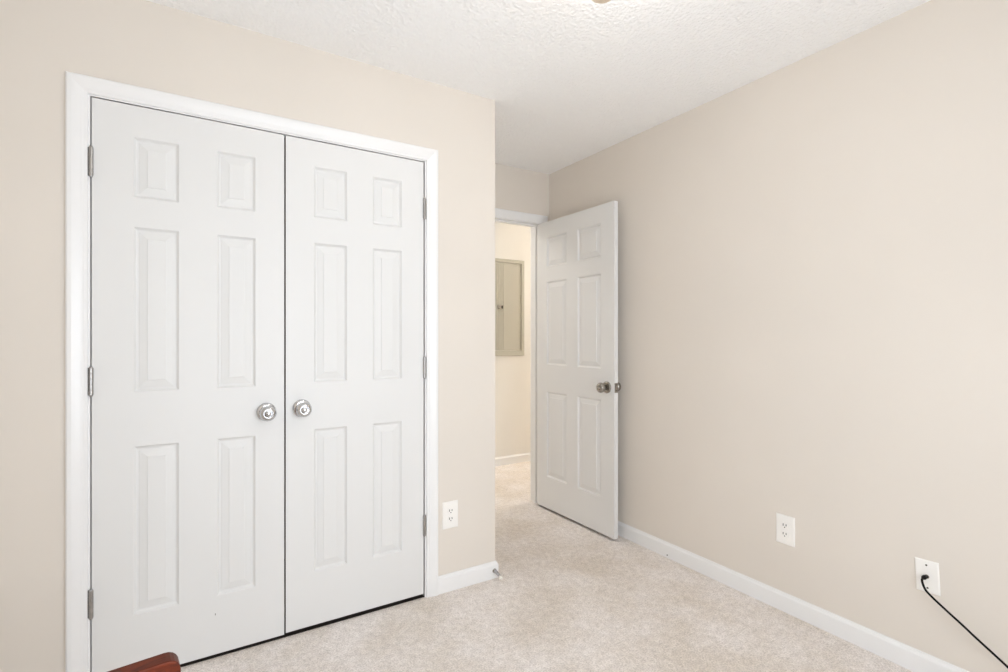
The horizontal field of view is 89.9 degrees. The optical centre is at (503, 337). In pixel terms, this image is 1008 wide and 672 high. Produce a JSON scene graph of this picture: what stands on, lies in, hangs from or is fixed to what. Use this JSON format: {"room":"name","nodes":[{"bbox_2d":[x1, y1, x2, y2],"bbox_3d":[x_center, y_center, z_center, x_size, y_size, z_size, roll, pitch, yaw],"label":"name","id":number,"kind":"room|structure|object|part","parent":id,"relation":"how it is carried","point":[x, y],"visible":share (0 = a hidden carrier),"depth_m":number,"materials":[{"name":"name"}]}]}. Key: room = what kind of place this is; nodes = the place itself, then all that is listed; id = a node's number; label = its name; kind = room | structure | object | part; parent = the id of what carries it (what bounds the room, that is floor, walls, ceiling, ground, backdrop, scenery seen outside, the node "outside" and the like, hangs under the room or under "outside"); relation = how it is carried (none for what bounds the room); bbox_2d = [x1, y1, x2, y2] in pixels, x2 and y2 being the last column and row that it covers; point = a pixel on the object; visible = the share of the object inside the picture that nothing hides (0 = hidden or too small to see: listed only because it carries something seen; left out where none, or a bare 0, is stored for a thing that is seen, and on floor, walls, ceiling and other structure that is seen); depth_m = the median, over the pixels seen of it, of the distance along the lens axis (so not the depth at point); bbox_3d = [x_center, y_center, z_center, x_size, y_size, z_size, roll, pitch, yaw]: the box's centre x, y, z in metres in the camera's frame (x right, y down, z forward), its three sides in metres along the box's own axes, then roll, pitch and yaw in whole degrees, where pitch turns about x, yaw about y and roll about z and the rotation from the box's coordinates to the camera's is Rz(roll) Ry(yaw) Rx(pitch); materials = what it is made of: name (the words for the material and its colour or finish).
{"room":"bedroom","nodes":[
{"label":"bedroom","id":0,"kind":"room"},
{"bbox_2d":[0,0,494,671],"bbox_3d":[-0.955,0.005,2.099,2.064,2.445,0.120,0,0,-32],"label":"wall","id":1,"kind":"structure","parent":0,"point":[141,43],"depth_m":1.80,"materials":[{"name":"beige paint"}]},
{"bbox_2d":[88,97,283,671],"bbox_3d":[-1.155,0.192,1.883,0.626,2.042,0.108,0,0,-32],"label":"door","id":2,"kind":"structure","parent":1,"relation":"in","point":[186,373],"depth_m":1.88,"materials":[{"name":"white paint"}]},
{"bbox_3d":[-0.933,0.298,1.993,0.062,0.062,0.063,0,0,-32],"label":"handle","id":3,"kind":"part","parent":2,"relation":"part of","materials":[{"name":"silver metal"}]},
{"bbox_2d":[65,71,437,671],"bbox_3d":[-0.927,0.166,2.107,1.362,2.123,0.136,0,0,-32],"label":"door frame","id":4,"kind":"structure","parent":1,"relation":"attached to","point":[80,89],"depth_m":1.73,"materials":[{"name":"white paint"}]},
{"bbox_2d":[284,136,425,632],"bbox_3d":[-0.622,0.190,2.213,0.616,2.038,0.108,0,0,-32],"label":"door","id":5,"kind":"structure","parent":1,"relation":"in","point":[355,360],"depth_m":2.20,"materials":[{"name":"white paint"}]},
{"bbox_3d":[-0.820,0.293,2.064,0.062,0.062,0.063,0,0,-32],"label":"handle","id":6,"kind":"part","parent":5,"relation":"part of","materials":[{"name":"silver metal"}]},
{"bbox_2d":[442,500,457,529],"bbox_3d":[-0.260,0.861,2.453,0.083,0.130,0.008,0,0,-32],"label":"electrical outlet","id":7,"kind":"object","parent":1,"relation":"attached to","point":[449,509],"visible":1,"depth_m":2.45,"materials":[{"name":"white plastic"}]},
{"bbox_2d":[447,516,453,521],"bbox_3d":[-0.259,0.880,2.451,0.035,0.028,0.003,0,0,-32],"label":"receptacle","id":8,"kind":"object","parent":7,"relation":"attached to","point":[449,518],"depth_m":2.45,"materials":[{"name":"white plastic"}]},
{"bbox_2d":[447,508,453,513],"bbox_3d":[-0.259,0.841,2.451,0.035,0.028,0.003,0,0,-32],"label":"receptacle","id":9,"kind":"object","parent":7,"relation":"attached to","point":[449,510],"depth_m":2.45,"materials":[{"name":"white plastic"}]},
{"bbox_2d":[495,222,530,456],"bbox_3d":[-0.350,0.005,4.730,5.860,2.445,0.120,0,0,-32],"label":"wall","id":10,"kind":"structure","parent":0,"point":[512,242],"depth_m":4.93,"materials":[{"name":"paint"}]},
{"bbox_2d":[495,258,523,355],"bbox_3d":[0.038,-0.291,4.888,0.377,0.934,0.022,0,0,-32],"label":"box","id":11,"kind":"object","parent":10,"relation":"attached to","point":[509,278],"visible":0.8,"depth_m":4.90,"materials":[{"name":"beige"}]},
{"bbox_2d":[495,452,530,466],"bbox_3d":[-0.315,1.186,4.674,5.620,0.083,0.012,0,0,-32],"label":"baseboard","id":12,"kind":"structure","parent":10,"relation":"attached to","point":[524,457],"depth_m":4.92,"materials":[{"name":"white paint"}]},
{"bbox_2d":[495,163,548,220],"bbox_3d":[0.241,0.005,3.774,5.860,2.445,0.120,0,0,-32],"label":"wall","id":13,"kind":"structure","parent":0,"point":[516,189],"depth_m":3.63,"materials":[{"name":"beige paint"}]},
{"bbox_2d":[147,0,929,173],"bbox_3d":[0.909,-1.267,2.693,6.020,0.100,5.070,0,0,-32],"label":"ceiling","id":14,"kind":"structure","parent":0,"point":[568,81],"depth_m":2.10,"materials":[{"name":"white paint"}]},
{"bbox_2d":[592,0,610,3],"bbox_3d":[0.294,-1.113,1.500,0.240,0.209,0.240,0,0,-32],"label":"ceiling light","id":15,"kind":"object","parent":14,"relation":"attached to","point":[595,1],"visible":1,"depth_m":1.51,"materials":[{"name":"white glass"}]},
{"bbox_2d":[180,461,912,671],"bbox_3d":[0.909,1.277,2.693,6.020,0.102,5.070,0,0,-32],"label":"floor","id":16,"kind":"structure","parent":0,"point":[570,596],"depth_m":2.15,"materials":[{"name":"carpet"}]},
{"bbox_2d":[108,652,180,671],"bbox_3d":[-0.641,0.787,0.572,0.430,0.881,0.466,0,0,-39],"label":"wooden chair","id":17,"kind":"object","parent":16,"relation":"on","point":[168,661],"visible":1,"depth_m":0.54,"materials":[{"name":"brown wood"}]},
{"bbox_2d":[549,0,1007,671],"bbox_3d":[1.353,0.005,2.236,0.120,2.445,3.666,0,0,-32],"label":"wall","id":18,"kind":"structure","parent":0,"point":[813,252],"depth_m":2.08,"materials":[{"name":"beige paint"}]},
{"bbox_2d":[495,208,547,502],"bbox_3d":[-0.098,0.164,3.555,0.912,2.128,0.136,0,0,-32],"label":"door frame","id":19,"kind":"structure","parent":18,"relation":"attached to","point":[501,215],"depth_m":3.75,"materials":[{"name":"white paint"}]},
{"bbox_2d":[537,201,620,538],"bbox_3d":[0.465,0.194,3.370,0.177,2.036,0.803,0,0,-33],"label":"door","id":20,"kind":"structure","parent":18,"relation":"in","point":[578,386],"depth_m":3.31,"materials":[{"name":"white paint"}]},
{"bbox_3d":[0.594,0.303,3.062,0.063,0.062,0.062,0,0,-33],"label":"handle","id":21,"kind":"part","parent":20,"relation":"part of","materials":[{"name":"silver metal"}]},
{"bbox_2d":[776,512,794,546],"bbox_3d":[1.261,0.862,2.264,0.008,0.130,0.083,0,0,-32],"label":"electrical outlet","id":22,"kind":"object","parent":18,"relation":"attached to","point":[785,525],"visible":1,"depth_m":2.26,"materials":[{"name":"white plastic"}]},
{"bbox_2d":[781,530,788,537],"bbox_3d":[1.259,0.881,2.263,0.003,0.028,0.035,0,0,-32],"label":"receptacle","id":23,"kind":"object","parent":22,"relation":"attached to","point":[784,533],"depth_m":2.26,"materials":[{"name":"white plastic"}]},
{"bbox_2d":[781,522,788,528],"bbox_3d":[1.259,0.842,2.263,0.003,0.028,0.035,0,0,-32],"label":"receptacle","id":24,"kind":"object","parent":22,"relation":"attached to","point":[784,525],"depth_m":2.26,"materials":[{"name":"white plastic"}]},
{"bbox_2d":[618,521,968,671],"bbox_3d":[1.265,1.186,2.253,0.012,0.083,3.546,0,0,-32],"label":"baseboard","id":25,"kind":"structure","parent":18,"relation":"attached to","point":[906,656],"depth_m":2.19,"materials":[{"name":"white paint"}]},
{"bbox_2d":[915,557,940,595],"bbox_3d":[1.531,0.864,1.827,0.010,0.119,0.076,0,0,-32],"label":"cable wall plate","id":26,"kind":"object","parent":18,"relation":"attached to","point":[928,568],"visible":0.98,"depth_m":1.82,"materials":[{"name":"white plastic"}]},
{"bbox_2d":[921,575,1007,668],"bbox_3d":[1.667,1.044,1.446,0.044,0.371,0.828,0,0,-23],"label":"coaxial cable","id":27,"kind":"object","parent":26,"relation":"hanging from","point":[923,577],"visible":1,"depth_m":1.72,"materials":[{"name":"black rubber"}]},
{"bbox_3d":[-0.337,0.005,2.949,0.120,2.445,0.676,0,0,-32],"label":"wall","id":28,"kind":"structure","parent":0,"visible":0},
{"bbox_2d":[438,560,497,594],"bbox_3d":[-0.384,1.186,2.842,0.336,0.083,0.808,0,0,-32],"label":"baseboard","id":29,"kind":"structure","parent":28,"relation":"attached to","point":[466,577],"depth_m":2.49,"materials":[{"name":"white paint"}]},
{"bbox_2d":[493,568,502,578],"bbox_3d":[-0.030,1.191,2.544,0.023,0.029,0.070,0,0,-32],"label":"door stop","id":30,"kind":"object","parent":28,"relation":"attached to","point":[494,569],"visible":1,"depth_m":2.54,"materials":[{"name":"grey metal"}]}
]}

